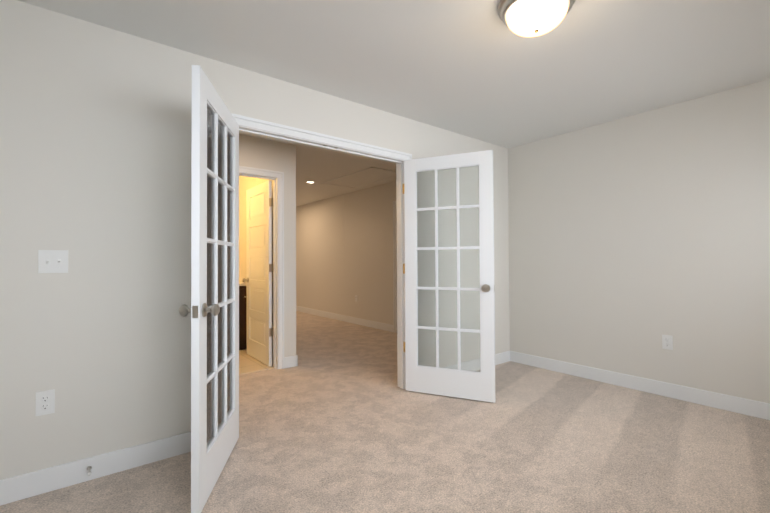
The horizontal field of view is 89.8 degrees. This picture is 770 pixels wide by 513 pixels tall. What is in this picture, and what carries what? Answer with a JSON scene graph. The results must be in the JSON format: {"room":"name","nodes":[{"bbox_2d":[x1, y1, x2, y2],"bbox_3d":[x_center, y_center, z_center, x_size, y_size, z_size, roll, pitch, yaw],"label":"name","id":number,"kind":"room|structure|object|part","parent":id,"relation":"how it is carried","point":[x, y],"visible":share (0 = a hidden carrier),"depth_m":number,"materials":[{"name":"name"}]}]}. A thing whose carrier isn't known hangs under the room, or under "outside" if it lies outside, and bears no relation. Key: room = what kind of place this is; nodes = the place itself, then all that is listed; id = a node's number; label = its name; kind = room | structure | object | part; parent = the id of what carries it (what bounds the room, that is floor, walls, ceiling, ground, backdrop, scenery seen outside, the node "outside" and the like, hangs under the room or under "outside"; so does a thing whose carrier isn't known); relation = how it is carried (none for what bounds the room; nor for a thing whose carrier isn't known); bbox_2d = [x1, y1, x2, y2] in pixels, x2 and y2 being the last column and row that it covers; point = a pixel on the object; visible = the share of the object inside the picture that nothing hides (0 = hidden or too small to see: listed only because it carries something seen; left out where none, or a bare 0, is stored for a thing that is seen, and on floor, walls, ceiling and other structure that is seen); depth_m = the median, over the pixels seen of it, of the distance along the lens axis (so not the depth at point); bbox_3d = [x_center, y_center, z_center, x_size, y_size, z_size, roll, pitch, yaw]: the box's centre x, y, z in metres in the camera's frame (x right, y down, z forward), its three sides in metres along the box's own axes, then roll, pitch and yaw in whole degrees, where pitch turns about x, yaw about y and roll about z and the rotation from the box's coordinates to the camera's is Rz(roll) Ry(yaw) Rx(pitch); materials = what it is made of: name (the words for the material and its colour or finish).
{"room":"empty room","nodes":[
{"label":"empty room","id":0,"kind":"room"},
{"bbox_2d":[0,0,509,479],"bbox_3d":[-0.336,-0.026,3.119,4.635,2.440,0.120,0,-1,-38],"label":"wall","id":1,"kind":"structure","parent":0,"point":[95,145],"depth_m":2.13,"materials":[{"name":"white paint"}]},
{"bbox_2d":[35,389,54,415],"bbox_3d":[-1.705,0.738,1.937,0.072,0.118,0.008,0,-1,-38],"label":"outlet","id":2,"kind":"object","parent":1,"relation":"attached to","point":[45,402],"visible":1,"depth_m":1.94,"materials":[{"name":"white plastic"}]},
{"bbox_2d":[38,250,67,272],"bbox_3d":[-1.682,0.030,1.959,0.116,0.116,0.023,0,-1,-38],"label":"switch plate","id":3,"kind":"object","parent":1,"relation":"attached to","point":[52,261],"visible":1,"depth_m":1.96,"materials":[{"name":"white plastic"}]},
{"bbox_2d":[0,432,190,505],"bbox_3d":[-1.514,1.126,2.078,1.205,0.118,0.014,0,-1,-38],"label":"baseboard","id":4,"kind":"structure","parent":1,"relation":"attached to","point":[25,486],"depth_m":2.04,"materials":[{"name":"white paint"}]},
{"bbox_2d":[87,466,91,475],"bbox_3d":[-1.535,1.119,2.005,0.022,0.022,0.079,0,-1,-38],"label":"door stop","id":5,"kind":"object","parent":4,"relation":"attached to","point":[89,468],"visible":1,"depth_m":2.01,"materials":[{"name":"grey metal"}]},
{"bbox_2d":[179,65,238,512],"bbox_3d":[-0.911,0.156,2.127,0.175,2.030,0.793,0,-1,-8],"label":"french door","id":6,"kind":"structure","parent":1,"relation":"in","point":[213,310],"depth_m":1.98,"materials":[{"name":"white paint"}]},
{"bbox_2d":[231,113,411,389],"bbox_3d":[-0.443,0.135,3.031,1.650,2.117,0.156,0,-1,-38],"label":"door frame","id":7,"kind":"structure","parent":1,"relation":"attached to","point":[262,128],"depth_m":3.29,"materials":[{"name":"white paint"}]},
{"bbox_3d":[-0.416,0.102,2.998,1.508,1.510,0.034,0,-1,-38],"label":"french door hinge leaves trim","id":8,"kind":"part","parent":7,"relation":"part of","materials":[{"name":"white wood"}]},
{"bbox_2d":[404,150,495,402],"bbox_3d":[0.528,0.164,3.270,0.773,2.030,0.175,-1,-1,24],"label":"french door","id":9,"kind":"structure","parent":1,"relation":"in","point":[459,382],"depth_m":3.24,"materials":[{"name":"white paint"}]},
{"bbox_2d":[443,351,511,370],"bbox_3d":[0.837,1.140,3.942,1.495,0.118,0.014,0,-1,-38],"label":"baseboard","id":10,"kind":"structure","parent":1,"relation":"attached to","point":[503,357],"depth_m":4.23,"materials":[{"name":"white paint"}]},
{"bbox_2d":[239,176,272,359],"bbox_3d":[-2.689,0.031,6.323,0.120,2.440,5.100,0,-1,-38],"label":"wall","id":11,"kind":"structure","parent":0,"point":[246,183],"depth_m":5.26,"materials":[{"name":"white paint"}]},
{"bbox_2d":[239,349,273,374],"bbox_3d":[-2.519,1.217,4.165,2.285,0.006,1.660,0,-1,-38],"label":"floor","id":12,"kind":"structure","parent":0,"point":[248,363],"depth_m":4.30,"materials":[{"name":"beige tile"}]},
{"bbox_2d":[239,286,246,349],"bbox_3d":[-2.437,0.810,4.859,1.272,0.840,0.654,0,-1,-38],"label":"bathroom vanity","id":13,"kind":"object","parent":12,"relation":"on","point":[242,317],"depth_m":4.97,"materials":[{"name":"brown wood"}]},
{"bbox_2d":[239,134,295,356],"bbox_3d":[-1.412,-0.008,4.005,1.000,2.440,0.120,0,-1,-38],"label":"wall","id":14,"kind":"structure","parent":0,"point":[287,159],"depth_m":4.20,"materials":[{"name":"white paint"}]},
{"bbox_2d":[242,180,272,365],"bbox_3d":[-1.479,0.192,4.515,0.175,2.030,0.764,0,-1,-37],"label":"bathroom door","id":15,"kind":"structure","parent":14,"relation":"in","point":[259,264],"depth_m":4.44,"materials":[{"name":"white paint"}]},
{"bbox_2d":[239,166,283,368],"bbox_3d":[-1.489,0.153,3.941,0.904,2.117,0.156,0,-1,-38],"label":"door frame","id":16,"kind":"structure","parent":14,"relation":"attached to","point":[277,177],"depth_m":4.14,"materials":[{"name":"white paint"}]},
{"bbox_2d":[284,355,297,365],"bbox_3d":[-2.551,1.190,6.249,0.014,0.118,5.114,0,-1,-38],"label":"baseboard","id":17,"kind":"structure","parent":14,"relation":"attached to","point":[292,360],"depth_m":4.21,"materials":[{"name":"white paint"}]},
{"bbox_2d":[296,181,395,324],"bbox_3d":[-1.154,0.046,7.968,0.120,2.440,4.430,0,-1,-38],"label":"wall","id":18,"kind":"structure","parent":0,"point":[333,275],"depth_m":7.27,"materials":[{"name":"white paint"}]},
{"bbox_2d":[296,306,393,331],"bbox_3d":[-1.179,1.206,7.884,0.014,0.118,4.259,0,-1,-38],"label":"baseboard","id":19,"kind":"structure","parent":18,"relation":"attached to","point":[373,324],"depth_m":7.22,"materials":[{"name":"white paint"}]},
{"bbox_2d":[0,311,769,512],"bbox_3d":[-0.643,1.219,4.829,6.650,0.001,10.250,0,-1,-38],"label":"floor carpet","id":20,"kind":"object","parent":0,"point":[337,419],"visible":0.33,"depth_m":2.32,"materials":[{"name":"beige carpet"}]},
{"bbox_2d":[18,0,769,205],"bbox_3d":[-0.656,-1.220,4.863,6.650,0.001,10.250,0,-1,-38],"label":"ceiling","id":21,"kind":"structure","parent":0,"point":[478,69],"depth_m":2.41,"materials":[{"name":"white paint"}]},
{"bbox_2d":[321,167,395,187],"bbox_3d":[-0.362,-1.200,6.021,0.650,0.012,1.400,0,-1,-38],"label":"attic hatch","id":22,"kind":"object","parent":21,"relation":"attached to","point":[366,176],"visible":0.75,"depth_m":5.97,"materials":[{"name":"white paint"}]},
{"bbox_2d":[498,0,575,37],"bbox_3d":[0.757,-1.192,1.930,0.371,0.155,0.371,0,-1,-38],"label":"ceiling light","id":23,"kind":"object","parent":21,"relation":"attached to","point":[529,18],"visible":1,"depth_m":1.87,"materials":[{"name":"white glass"}]},
{"bbox_2d":[508,79,769,402],"bbox_3d":[2.507,-0.041,3.168,0.120,2.440,3.337,0,-1,-38],"label":"wall","id":24,"kind":"structure","parent":0,"point":[633,239],"depth_m":3.32,"materials":[{"name":"white paint"}]},
{"bbox_2d":[512,351,769,419],"bbox_3d":[2.414,1.121,3.169,0.014,0.118,3.187,0,-1,-38],"label":"baseboard","id":25,"kind":"structure","parent":24,"relation":"attached to","point":[758,409],"depth_m":3.29,"materials":[{"name":"white paint"}]},
{"bbox_2d":[662,335,672,349],"bbox_3d":[2.367,0.725,3.236,0.008,0.118,0.072,0,-1,-38],"label":"outlet","id":26,"kind":"object","parent":24,"relation":"attached to","point":[667,341],"visible":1,"depth_m":3.23,"materials":[{"name":"white plastic"}]},
{"bbox_3d":[0.478,-1.025,5.918,0.120,0.374,0.840,0,-1,-38],"label":"wall","id":27,"kind":"structure","parent":0,"visible":0},
{"bbox_2d":[393,201,396,332],"bbox_3d":[0.484,0.170,5.902,0.156,2.117,0.942,0,-1,-38],"label":"door frame","id":28,"kind":"structure","parent":27,"relation":"attached to","point":[394,267],"depth_m":6.19,"materials":[{"name":"white paint"}]}
]}

